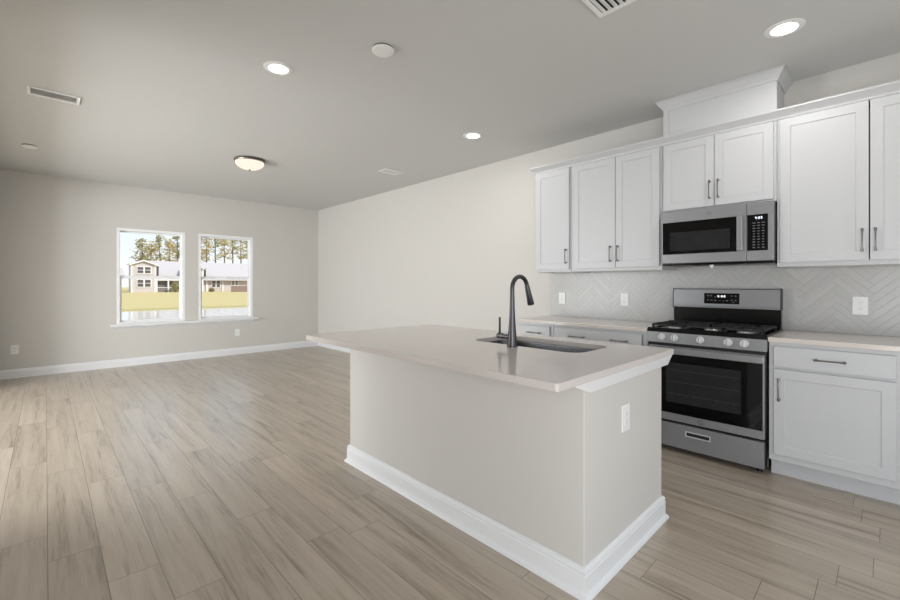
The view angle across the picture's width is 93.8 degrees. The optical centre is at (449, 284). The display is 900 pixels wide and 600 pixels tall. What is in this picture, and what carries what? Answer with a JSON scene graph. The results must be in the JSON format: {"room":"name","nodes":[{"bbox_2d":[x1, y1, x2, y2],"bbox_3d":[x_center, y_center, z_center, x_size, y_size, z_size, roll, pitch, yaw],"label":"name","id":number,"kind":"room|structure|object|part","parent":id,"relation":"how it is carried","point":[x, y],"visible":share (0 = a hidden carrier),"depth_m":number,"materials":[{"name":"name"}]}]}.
{"room":"open-plan kitchen","nodes":[
{"label":"open-plan kitchen","id":0,"kind":"room"},
{"bbox_2d":[0,169,317,370],"bbox_3d":[-5.357,-0.059,6.231,7.193,2.933,0.140,0,0,-44],"label":"wall","id":1,"kind":"structure","parent":0,"point":[58,234],"depth_m":6.34,"materials":[{"name":"grey paint"}]},
{"bbox_2d":[10,345,18,354],"bbox_3d":[-5.848,0.875,5.656,0.079,0.124,0.008,0,0,-44],"label":"electrical outlet","id":2,"kind":"object","parent":1,"relation":"attached to","point":[14,349],"visible":1,"depth_m":5.65,"materials":[{"name":"white plastic"}]},
{"bbox_2d":[116,227,184,323],"bbox_3d":[-4.799,-0.133,6.769,0.903,1.475,0.138,0,0,-44],"label":"window","id":3,"kind":"structure","parent":1,"relation":"in","point":[181,277],"depth_m":6.73,"materials":[{"name":"white plastic"}]},
{"bbox_3d":[-4.824,-0.469,6.795,0.819,0.718,0.030,0,0,-44],"label":"sash","id":4,"kind":"part","parent":3,"relation":"part of","materials":[{"name":"clear glass"}]},
{"bbox_3d":[-4.797,0.223,6.767,0.827,0.713,0.033,0,0,-44],"label":"sash","id":5,"kind":"part","parent":3,"relation":"part of","materials":[{"name":"white plastic"}]},
{"bbox_2d":[0,341,317,379],"bbox_3d":[-4.351,1.198,7.089,4.553,0.119,0.016,0,0,-44],"label":"baseboard","id":6,"kind":"structure","parent":1,"relation":"attached to","point":[66,368],"depth_m":6.61,"materials":[{"name":"white paint"}]},
{"bbox_2d":[110,317,258,328],"bbox_3d":[-4.351,0.642,7.087,2.150,0.074,0.120,0,0,-44],"label":"trim","id":7,"kind":"structure","parent":1,"relation":"attached to","point":[231,320],"depth_m":6.94,"materials":[{"name":"white paint"}]},
{"bbox_2d":[198,234,252,319],"bbox_3d":[-4.013,-0.133,7.524,0.889,1.475,0.138,0,0,-44],"label":"window","id":8,"kind":"structure","parent":1,"relation":"in","point":[249,278],"depth_m":7.57,"materials":[{"name":"white plastic"}]},
{"bbox_3d":[-4.038,-0.469,7.550,0.805,0.718,0.030,0,0,-44],"label":"sash","id":9,"kind":"part","parent":8,"relation":"part of","materials":[{"name":"clear glass"}]},
{"bbox_3d":[-4.011,0.223,7.522,0.813,0.713,0.033,0,0,-44],"label":"sash","id":10,"kind":"part","parent":8,"relation":"part of","materials":[{"name":"white plastic"}]},
{"bbox_2d":[235,329,239,335],"bbox_3d":[-3.834,0.864,7.591,0.079,0.124,0.008,0,0,-44],"label":"electrical outlet","id":11,"kind":"object","parent":1,"relation":"attached to","point":[237,331],"visible":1,"depth_m":7.59,"materials":[{"name":"white plastic"}]},
{"bbox_2d":[0,0,899,209],"bbox_3d":[-1.538,-1.601,2.360,7.333,0.150,11.014,0,0,-44],"label":"ceiling","id":12,"kind":"structure","parent":0,"point":[171,92],"depth_m":3.03,"materials":[{"name":"grey paint"}]},
{"bbox_2d":[21,144,36,148],"bbox_3d":[-4.609,-1.512,4.614,0.124,0.026,0.124,0,0,-44],"label":"smoke detector","id":13,"kind":"object","parent":12,"relation":"attached to","point":[29,146],"visible":1,"depth_m":4.58,"materials":[{"name":"grey plastic"}]},
{"bbox_2d":[26,84,80,104],"bbox_3d":[-3.179,-1.518,3.381,0.313,0.014,0.190,0,0,-44],"label":"ceiling vent","id":14,"kind":"object","parent":12,"relation":"in","point":[31,90],"visible":1,"depth_m":3.37,"materials":[{"name":"white plastic"}]},
{"bbox_2d":[234,156,264,170],"bbox_3d":[-2.445,-1.454,5.140,0.352,0.142,0.352,0,0,-44],"label":"flush light","id":15,"kind":"object","parent":12,"relation":"attached to","point":[249,163],"visible":1,"depth_m":5.04,"materials":[{"name":"glass"}]},
{"bbox_2d":[263,61,292,75],"bbox_3d":[-1.211,-1.521,2.970,0.196,0.008,0.196,0,0,-44],"label":"recessed light","id":16,"kind":"object","parent":12,"relation":"in","point":[274,67],"visible":1,"depth_m":2.96,"materials":[{"name":"white plastic"}]},
{"bbox_2d":[372,43,393,57],"bbox_3d":[-0.433,-1.512,2.723,0.144,0.026,0.144,0,0,-44],"label":"smoke detector","id":17,"kind":"object","parent":12,"relation":"attached to","point":[383,50],"visible":1,"depth_m":2.70,"materials":[{"name":"grey plastic"}]},
{"bbox_2d":[379,168,402,174],"bbox_3d":[-0.800,-1.521,5.681,0.280,0.008,0.180,0,0,-44],"label":"ceiling vent","id":18,"kind":"object","parent":12,"relation":"in","point":[389,171],"visible":1,"depth_m":5.67,"materials":[{"name":"white plastic"}]},
{"bbox_2d":[463,132,482,138],"bbox_3d":[0.236,-1.521,4.312,0.196,0.008,0.196,0,0,-44],"label":"recessed light","id":19,"kind":"object","parent":12,"relation":"in","point":[472,135],"visible":1,"depth_m":4.29,"materials":[{"name":"white plastic"}]},
{"bbox_2d":[581,0,636,17],"bbox_3d":[0.843,-1.518,2.144,0.357,0.014,0.342,0,0,-44],"label":"ceiling vent","id":20,"kind":"object","parent":12,"relation":"in","point":[602,8],"visible":1,"depth_m":2.29,"materials":[{"name":"white plastic"}]},
{"bbox_2d":[764,18,805,37],"bbox_3d":[1.990,-1.521,2.507,0.196,0.008,0.196,0,0,-44],"label":"recessed light","id":21,"kind":"object","parent":12,"relation":"in","point":[789,26],"visible":1,"depth_m":2.50,"materials":[{"name":"white plastic"}]},
{"bbox_2d":[0,346,899,599],"bbox_3d":[-1.538,1.332,2.360,7.053,0.150,10.734,0,0,-44],"label":"floor","id":22,"kind":"structure","parent":0,"point":[228,477],"depth_m":2.30,"materials":[{"name":"brown wood"}]},
{"bbox_2d":[344,349,671,599],"bbox_3d":[0.177,0.815,2.587,1.012,0.884,1.882,0,0,-44],"label":"kitchen island","id":23,"kind":"object","parent":22,"relation":"on","point":[551,482],"visible":0.88,"depth_m":2.02,"materials":[{"name":"grey paint"}]},
{"bbox_2d":[306,324,673,391],"bbox_3d":[0.108,0.358,2.552,1.144,0.030,1.950,0,0,-44],"label":"island countertop","id":24,"kind":"structure","parent":23,"relation":"on","point":[460,349],"depth_m":2.13,"materials":[{"name":"grey stone"}]},
{"bbox_2d":[496,274,533,347],"bbox_3d":[0.378,0.143,2.404,0.223,0.400,0.129,0,0,-44],"label":"faucet","id":25,"kind":"object","parent":24,"relation":"on","point":[511,336],"visible":1,"depth_m":2.31,"materials":[{"name":"black metal"}]},
{"bbox_3d":[0.282,0.232,2.385,0.014,0.095,0.013,0,0,-44],"label":"lever","id":26,"kind":"part","parent":25,"relation":"part of","materials":[{"name":"black metal"}]},
{"bbox_3d":[0.392,0.010,2.369,0.160,0.134,0.024,0,0,-44],"label":"spout","id":27,"kind":"part","parent":25,"relation":"part of","materials":[{"name":"black metal"}]},
{"bbox_2d":[491,340,594,352],"bbox_3d":[0.514,0.482,2.481,0.426,0.215,0.791,0,0,-44],"label":"sink","id":28,"kind":"object","parent":24,"relation":"in","point":[552,347],"visible":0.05,"depth_m":2.64,"materials":[{"name":"metal"}]},
{"bbox_3d":[0.214,1.198,2.635,0.892,0.119,1.866,0,0,-44],"label":"baseboard","id":29,"kind":"part","parent":23,"relation":"part of","materials":[{"name":"white paint"}]},
{"bbox_3d":[0.810,0.401,1.923,1.004,0.056,0.046,0,0,-44],"label":"counter moulding","id":30,"kind":"part","parent":23,"relation":"part of","materials":[{"name":"white paint"}]},
{"bbox_2d":[621,403,629,432],"bbox_3d":[0.817,0.617,1.954,0.079,0.124,0.008,0,0,-44],"label":"electrical outlet","id":31,"kind":"object","parent":23,"relation":"attached to","point":[625,409],"visible":1,"depth_m":1.95,"materials":[{"name":"white plastic"}]},
{"bbox_2d":[518,322,553,336],"bbox_3d":[1.030,0.816,4.291,0.670,0.883,0.410,0,0,-44],"label":"base cabinet","id":32,"kind":"object","parent":22,"relation":"on","point":[525,328],"visible":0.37,"depth_m":4.07,"materials":[{"name":"grey paint"}]},
{"bbox_2d":[554,325,648,345],"bbox_3d":[1.471,0.816,3.833,0.670,0.883,0.856,0,0,-44],"label":"base cabinet","id":33,"kind":"object","parent":22,"relation":"on","point":[584,333],"visible":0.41,"depth_m":3.59,"materials":[{"name":"grey paint"}]},
{"bbox_2d":[515,315,657,331],"bbox_3d":[1.330,0.358,3.997,0.646,0.030,1.292,0,0,-44],"label":"countertop","id":34,"kind":"structure","parent":33,"relation":"on","point":[629,325],"depth_m":3.83,"materials":[{"name":"stone"}]},
{"bbox_2d":[646,288,782,471],"bbox_3d":[2.018,0.644,3.228,0.700,1.225,0.760,0,0,-44],"label":"gas range","id":35,"kind":"object","parent":22,"relation":"on","point":[715,381],"visible":0.91,"depth_m":3.03,"materials":[{"name":"silver metal"}]},
{"bbox_3d":[1.614,0.399,3.216,0.025,0.052,0.052,0,0,-44],"label":"knob","id":36,"kind":"part","parent":35,"relation":"part of","materials":[{"name":"silver metal"}]},
{"bbox_3d":[1.676,0.399,3.152,0.025,0.052,0.052,0,0,-44],"label":"knob","id":37,"kind":"part","parent":35,"relation":"part of","materials":[{"name":"silver metal"}]},
{"bbox_3d":[1.790,1.098,3.043,0.010,0.038,0.162,0,0,-44],"label":"pull frame","id":38,"kind":"part","parent":35,"relation":"part of","materials":[{"name":"silver metal"}]},
{"bbox_3d":[1.796,0.399,3.027,0.025,0.052,0.052,0,0,-44],"label":"knob","id":39,"kind":"part","parent":35,"relation":"part of","materials":[{"name":"silver metal"}]},
{"bbox_3d":[1.787,0.493,3.007,0.060,0.044,0.748,0,0,-44],"label":"door handle","id":40,"kind":"part","parent":35,"relation":"part of","materials":[{"name":"silver metal"}]},
{"bbox_3d":[1.820,0.744,3.038,0.036,0.558,0.736,0,0,-44],"label":"oven door","id":41,"kind":"part","parent":35,"relation":"part of","materials":[{"name":"black glass"}]},
{"bbox_3d":[1.821,0.403,3.040,0.043,0.077,0.760,0,0,-44],"label":"control panel","id":42,"kind":"part","parent":35,"relation":"part of","materials":[{"name":"silver metal"}]},
{"bbox_3d":[1.806,0.740,3.025,0.004,0.450,0.716,0,0,-44],"label":"door glass","id":43,"kind":"part","parent":35,"relation":"part of","materials":[{"name":"black glass"}]},
{"bbox_3d":[1.819,1.127,3.038,0.038,0.176,0.732,0,0,-44],"label":"storage drawer","id":44,"kind":"part","parent":35,"relation":"part of","materials":[{"name":"silver metal"}]},
{"bbox_2d":[648,324,781,339],"bbox_3d":[2.012,0.348,3.223,0.548,0.032,0.760,0,0,-44],"label":"cooktop","id":45,"kind":"object","parent":35,"relation":"in","point":[720,333],"depth_m":3.06,"materials":[{"name":"black metal"}]},
{"bbox_3d":[2.214,0.114,3.432,0.026,0.086,0.247,0,0,-44],"label":"display panel","id":46,"kind":"part","parent":35,"relation":"part of","materials":[{"name":"black glass"}]},
{"bbox_3d":[1.915,0.399,2.903,0.025,0.052,0.052,0,0,-44],"label":"knob","id":47,"kind":"part","parent":35,"relation":"part of","materials":[{"name":"silver metal"}]},
{"bbox_3d":[1.979,0.399,2.836,0.025,0.052,0.052,0,0,-44],"label":"knob","id":48,"kind":"part","parent":35,"relation":"part of","materials":[{"name":"silver metal"}]},
{"bbox_3d":[2.081,0.337,2.972,0.104,0.016,0.104,0,0,-44],"label":"burner","id":49,"kind":"part","parent":35,"relation":"part of","materials":[{"name":"metal"}]},
{"bbox_2d":[769,342,899,504],"bbox_3d":[2.510,0.816,2.752,0.670,0.883,0.597,0,0,-44],"label":"base cabinet","id":50,"kind":"object","parent":22,"relation":"on","point":[834,412],"visible":0.97,"depth_m":2.53,"materials":[{"name":"grey paint"}]},
{"bbox_3d":[2.113,0.677,2.706,0.034,0.147,0.015,0,0,-44],"label":"handle","id":51,"kind":"part","parent":50,"relation":"part of","materials":[{"name":"silver metal"}]},
{"bbox_3d":[2.282,0.463,2.530,0.034,0.014,0.147,0,0,-44],"label":"handle","id":52,"kind":"part","parent":50,"relation":"part of","materials":[{"name":"silver metal"}]},
{"bbox_3d":[2.302,0.465,2.548,0.020,0.132,0.549,0,0,-44],"label":"drawer","id":53,"kind":"part","parent":50,"relation":"part of","materials":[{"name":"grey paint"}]},
{"bbox_3d":[2.302,0.824,2.548,0.020,0.551,0.549,0,0,-44],"label":"door","id":54,"kind":"part","parent":50,"relation":"part of","materials":[{"name":"grey paint"}]},
{"bbox_3d":[3.028,0.815,2.213,0.670,0.883,0.892,0,0,-44],"label":"base cabinet","id":55,"kind":"object","parent":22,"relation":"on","visible":0},
{"bbox_2d":[768,330,899,351],"bbox_3d":[2.829,0.358,2.438,0.646,0.030,1.494,0,0,-44],"label":"countertop","id":56,"kind":"structure","parent":55,"relation":"on","point":[857,341],"depth_m":2.63,"materials":[{"name":"stone"}]},
{"bbox_2d":[318,53,899,336],"bbox_3d":[1.054,-0.059,4.852,0.140,2.933,11.014,0,0,-44],"label":"wall","id":57,"kind":"structure","parent":0,"point":[448,250],"depth_m":5.78,"materials":[{"name":"grey paint"}]},
{"bbox_2d":[318,342,349,352],"bbox_3d":[-0.812,1.198,6.681,0.016,0.119,5.478,0,0,-44],"label":"baseboard","id":58,"kind":"structure","parent":57,"relation":"attached to","point":[334,347],"depth_m":8.15,"materials":[{"name":"white paint"}]},
{"bbox_2d":[536,167,586,272],"bbox_3d":[1.144,-0.673,4.388,0.372,1.096,0.420,0,0,-44],"label":"upper cabinet","id":59,"kind":"object","parent":57,"relation":"attached to","point":[553,188],"visible":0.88,"depth_m":4.27,"materials":[{"name":"grey paint"}]},
{"bbox_3d":[1.042,-0.655,4.289,0.020,1.000,0.387,0,0,-44],"label":"door","id":60,"kind":"part","parent":59,"relation":"part of","materials":[{"name":"grey paint"}]},
{"bbox_2d":[572,146,674,272],"bbox_3d":[1.584,-0.673,3.930,0.372,1.096,0.844,0,0,-44],"label":"upper cabinet","id":61,"kind":"object","parent":57,"relation":"attached to","point":[617,202],"visible":0.94,"depth_m":3.78,"materials":[{"name":"grey paint"}]},
{"bbox_3d":[1.354,-0.655,3.965,0.020,1.000,0.419,0,0,-44],"label":"door","id":62,"kind":"part","parent":61,"relation":"part of","materials":[{"name":"grey paint"}]},
{"bbox_3d":[1.632,-0.655,3.676,0.020,1.000,0.374,0,0,-44],"label":"door","id":63,"kind":"part","parent":61,"relation":"part of","materials":[{"name":"grey paint"}]},
{"bbox_2d":[529,80,899,174],"bbox_3d":[2.035,-1.192,3.463,0.369,0.063,3.093,0,0,-44],"label":"crown molding","id":64,"kind":"structure","parent":57,"relation":"attached to","point":[886,89],"depth_m":3.11,"materials":[{"name":"grey paint"}]},
{"bbox_2d":[663,121,776,212],"bbox_3d":[2.143,-0.907,3.348,0.372,0.628,0.765,0,0,-44],"label":"upper cabinet","id":65,"kind":"object","parent":57,"relation":"attached to","point":[738,166],"visible":0.87,"depth_m":3.21,"materials":[{"name":"grey paint"}]},
{"bbox_3d":[1.914,-0.882,3.382,0.020,0.546,0.364,0,0,-44],"label":"door","id":66,"kind":"part","parent":65,"relation":"part of","materials":[{"name":"grey paint"}]},
{"bbox_3d":[2.041,-0.734,3.211,0.034,0.147,0.015,0,0,-44],"label":"handle","id":67,"kind":"part","parent":65,"relation":"part of","materials":[{"name":"silver metal"}]},
{"bbox_2d":[661,200,776,266],"bbox_3d":[2.119,-0.372,3.315,0.432,0.442,0.742,0,0,-44],"label":"microwave","id":68,"kind":"object","parent":65,"relation":"attached to","point":[743,233],"visible":0.99,"depth_m":3.16,"materials":[{"name":"silver metal"}]},
{"bbox_3d":[1.925,-0.371,3.269,0.004,0.257,0.514,0,0,-44],"label":"door glass","id":69,"kind":"part","parent":68,"relation":"part of","materials":[{"name":"black glass"}]},
{"bbox_3d":[1.954,-0.380,3.266,0.038,0.422,0.584,0,0,-44],"label":"door","id":70,"kind":"part","parent":68,"relation":"part of","materials":[{"name":"silver metal"}]},
{"bbox_3d":[2.103,-0.371,3.053,0.046,0.257,0.038,0,0,-44],"label":"door handle","id":71,"kind":"part","parent":68,"relation":"part of","materials":[{"name":"silver metal"}]},
{"bbox_2d":[752,222,764,247],"bbox_3d":[2.191,-0.352,2.990,0.002,0.181,0.071,0,0,-44],"label":"keypad","id":72,"kind":"object","parent":68,"relation":"attached to","point":[758,228],"depth_m":2.99,"materials":[{"name":"black plastic"}]},
{"bbox_3d":[2.211,-0.380,2.998,0.038,0.422,0.156,0,0,-44],"label":"control panel","id":73,"kind":"part","parent":68,"relation":"part of","materials":[{"name":"silver metal"}]},
{"bbox_2d":[655,64,792,135],"bbox_3d":[2.149,-1.375,3.346,0.367,0.300,0.858,0,0,-44],"label":"chase","id":74,"kind":"object","parent":65,"relation":"on","point":[762,91],"visible":0.68,"depth_m":3.19,"materials":[{"name":"grey paint"}]},
{"bbox_3d":[1.809,-1.341,3.519,0.024,0.233,0.042,0,0,-44],"label":"corner trim","id":75,"kind":"part","parent":74,"relation":"part of","materials":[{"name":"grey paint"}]},
{"bbox_3d":[2.149,-1.486,3.346,0.367,0.078,0.858,0,0,-44],"label":"crown moulding","id":76,"kind":"part","parent":74,"relation":"part of","materials":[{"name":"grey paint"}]},
{"bbox_3d":[2.167,-1.375,3.364,0.315,0.300,0.754,0,0,-44],"label":"box panel","id":77,"kind":"part","parent":74,"relation":"part of","materials":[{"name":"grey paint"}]},
{"bbox_3d":[2.169,-0.882,3.117,0.020,0.546,0.364,0,0,-44],"label":"door","id":78,"kind":"part","parent":65,"relation":"part of","materials":[{"name":"grey paint"}]},
{"bbox_2d":[550,264,899,336],"bbox_3d":[2.345,0.080,3.402,0.008,0.526,3.555,0,0,-44],"label":"tile backsplash","id":79,"kind":"structure","parent":57,"relation":"attached to","point":[819,299],"depth_m":3.27,"materials":[{"name":"white tile"}]},
{"bbox_2d":[559,292,564,303],"bbox_3d":[1.215,0.147,4.564,0.008,0.124,0.079,0,0,-44],"label":"electrical outlet","id":80,"kind":"object","parent":79,"relation":"attached to","point":[561,294],"visible":1,"depth_m":4.56,"materials":[{"name":"white plastic"}]},
{"bbox_2d":[621,293,628,305],"bbox_3d":[1.688,0.145,4.071,0.008,0.124,0.079,0,0,-44],"label":"electrical outlet","id":81,"kind":"object","parent":79,"relation":"attached to","point":[624,296],"visible":1,"depth_m":4.07,"materials":[{"name":"white plastic"}]},
{"bbox_2d":[852,297,867,314],"bbox_3d":[2.820,0.145,2.894,0.008,0.124,0.079,0,0,-44],"label":"electrical outlet","id":82,"kind":"object","parent":79,"relation":"attached to","point":[859,304],"visible":1,"depth_m":2.89,"materials":[{"name":"white plastic"}]},
{"bbox_2d":[857,306,863,310],"bbox_3d":[2.818,0.165,2.892,0.003,0.029,0.034,0,0,-44],"label":"receptacle","id":83,"kind":"object","parent":82,"relation":"attached to","point":[859,308],"depth_m":2.89,"materials":[{"name":"grey plastic"}]},
{"bbox_2d":[777,93,899,267],"bbox_3d":[2.758,-0.673,2.709,0.372,1.096,1.002,0,0,-44],"label":"upper cabinet","id":84,"kind":"object","parent":57,"relation":"attached to","point":[838,168],"visible":0.94,"depth_m":2.73,"materials":[{"name":"grey paint"}]},
{"bbox_3d":[2.474,-0.655,2.800,0.020,1.000,0.443,0,0,-44],"label":"door","id":85,"kind":"part","parent":84,"relation":"part of","materials":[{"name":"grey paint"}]},
{"bbox_3d":[2.587,-0.280,2.643,0.034,0.147,0.015,0,0,-44],"label":"handle","id":86,"kind":"part","parent":84,"relation":"part of","materials":[{"name":"silver metal"}]},
{"bbox_3d":[2.628,-0.280,2.600,0.034,0.147,0.015,0,0,-44],"label":"handle","id":87,"kind":"part","parent":84,"relation":"part of","materials":[{"name":"silver metal"}]},
{"bbox_3d":[2.809,-0.655,2.452,0.020,1.000,0.512,0,0,-44],"label":"door","id":88,"kind":"part","parent":84,"relation":"part of","materials":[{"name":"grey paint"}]},
{"label":"outside","id":89,"kind":"structure","parent":0,"visible":0},
{"bbox_2d":[122,287,246,308],"bbox_3d":[-69.644,1.732,144.589,300.000,0.750,215.000,0,0,-44],"label":"lawn","id":90,"kind":"structure","parent":89,"point":[130,300],"depth_m":55.95,"materials":[{"name":"green plant"}]},
{"bbox_2d":[129,238,150,260],"bbox_3d":[-77.589,-4.996,105.361,4.953,13.518,5.139,0,0,-44],"label":"pine tree","id":91,"kind":"object","parent":90,"relation":"on","point":[143,256],"visible":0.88,"depth_m":105.67,"materials":[{"name":"green plant"}]},
{"bbox_2d":[145,241,159,260],"bbox_3d":[-79.150,-5.012,112.617,4.555,13.548,5.046,0,0,-44],"label":"pine tree","id":92,"kind":"object","parent":90,"relation":"on","point":[151,250],"visible":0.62,"depth_m":112.44,"materials":[{"name":"green plant"}]},
{"bbox_2d":[152,235,165,260],"bbox_3d":[-82.042,-6.381,119.515,4.552,16.287,4.822,0,0,-44],"label":"pine tree","id":93,"kind":"object","parent":90,"relation":"on","point":[158,237],"visible":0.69,"depth_m":118.89,"materials":[{"name":"green plant"}]},
{"bbox_2d":[159,238,177,261],"bbox_3d":[-73.157,-5.157,109.876,4.504,13.840,4.087,0,0,-44],"label":"pine tree","id":94,"kind":"object","parent":90,"relation":"on","point":[172,245],"visible":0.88,"depth_m":109.51,"materials":[{"name":"green plant"}]},
{"bbox_2d":[168,236,179,261],"bbox_3d":[-75.508,-6.176,116.414,5.033,15.871,4.520,0,0,-44],"label":"pine tree","id":95,"kind":"object","parent":90,"relation":"on","point":[173,237],"visible":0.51,"depth_m":116.37,"materials":[{"name":"green plant"}]},
{"bbox_2d":[171,281,178,291],"bbox_3d":[-60.514,0.500,92.851,1.925,2.601,1.960,0,0,-44],"label":"shrub","id":96,"kind":"object","parent":90,"relation":"on","point":[175,287],"visible":0.88,"depth_m":92.44,"materials":[{"name":"green plant"}]},
{"bbox_2d":[127,260,247,291],"bbox_3d":[-60.240,-1.893,104.073,32.200,7.200,14.450,0,0,-44],"label":"house","id":97,"kind":"structure","parent":90,"relation":"on","point":[142,267],"depth_m":97.35,"materials":[{"name":"beige"}]},
{"bbox_3d":[-65.182,-1.743,89.626,5.050,6.900,0.470,0,0,-44],"label":"white trim","id":98,"kind":"part","parent":97,"relation":"part of","materials":[{"name":"white wood"}]},
{"bbox_2d":[156,266,205,275],"bbox_3d":[-61.449,-2.993,96.565,9.950,2.100,0.571,0,0,-44],"label":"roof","id":99,"kind":"object","parent":97,"relation":"attached to","point":[157,267],"depth_m":94.75,"materials":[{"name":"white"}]},
{"bbox_2d":[201,238,207,260],"bbox_3d":[-68.573,-6.902,114.617,4.584,17.323,5.166,0,0,-44],"label":"pine tree","id":100,"kind":"object","parent":90,"relation":"on","point":[201,238],"visible":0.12,"depth_m":115.21,"materials":[{"name":"green plant"}]},
{"bbox_2d":[201,238,214,262],"bbox_3d":[-70.494,-6.636,121.608,5.292,16.789,4.888,0,0,-44],"label":"pine tree","id":101,"kind":"object","parent":90,"relation":"on","point":[207,245],"visible":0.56,"depth_m":121.54,"materials":[{"name":"green plant"}]},
{"bbox_2d":[208,238,221,262],"bbox_3d":[-71.584,-8.145,128.925,5.391,19.811,5.282,0,0,-44],"label":"pine tree","id":102,"kind":"object","parent":90,"relation":"on","point":[214,240],"visible":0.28,"depth_m":129.05,"materials":[{"name":"green plant"}]},
{"bbox_2d":[215,239,233,262],"bbox_3d":[-63.713,-6.620,119.027,5.219,16.755,4.553,0,0,-44],"label":"pine tree","id":103,"kind":"object","parent":90,"relation":"on","point":[224,241],"visible":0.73,"depth_m":118.74,"materials":[{"name":"green plant"}]},
{"bbox_2d":[221,240,239,262],"bbox_3d":[-65.550,-7.814,126.516,5.696,19.142,4.440,0,0,-44],"label":"pine tree","id":104,"kind":"object","parent":90,"relation":"on","point":[233,241],"visible":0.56,"depth_m":126.41,"materials":[{"name":"green plant"}]},
{"bbox_2d":[231,286,246,291],"bbox_3d":[-47.917,1.028,98.324,6.000,1.442,0.180,0,0,-44],"label":"fence","id":105,"kind":"object","parent":90,"relation":"on","point":[233,288],"visible":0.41,"depth_m":97.35,"materials":[{"name":"brown wood"}]},
{"bbox_2d":[233,240,247,263],"bbox_3d":[-66.816,-7.448,134.606,5.002,18.419,6.339,0,0,-44],"label":"pine tree","id":106,"kind":"object","parent":90,"relation":"on","point":[240,246],"visible":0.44,"depth_m":133.88,"materials":[{"name":"green plant"}]},
{"bbox_2d":[242,241,247,258],"bbox_3d":[-58.681,-7.170,123.648,5.040,17.864,4.296,0,0,-44],"label":"pine tree","id":107,"kind":"object","parent":90,"relation":"on","point":[246,244],"visible":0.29,"depth_m":122.96,"materials":[{"name":"green plant"}]},
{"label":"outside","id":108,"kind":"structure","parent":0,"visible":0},
{"bbox_2d":[122,307,246,319],"bbox_3d":[9.257,2.207,48.087,200.000,0.001,32.500,0,0,-44],"label":"pond","id":109,"kind":"structure","parent":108,"point":[155,314],"depth_m":32.13,"materials":[{"name":"grey liquid"}]},
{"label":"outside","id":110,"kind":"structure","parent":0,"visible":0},
{"bbox_2d":[122,305,246,311],"bbox_3d":[-1.797,2.255,59.585,200.000,0.304,2.000,0,0,-44],"label":"bank","id":111,"kind":"object","parent":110,"point":[208,307],"depth_m":37.40,"materials":[{"name":"soil"}]}
]}

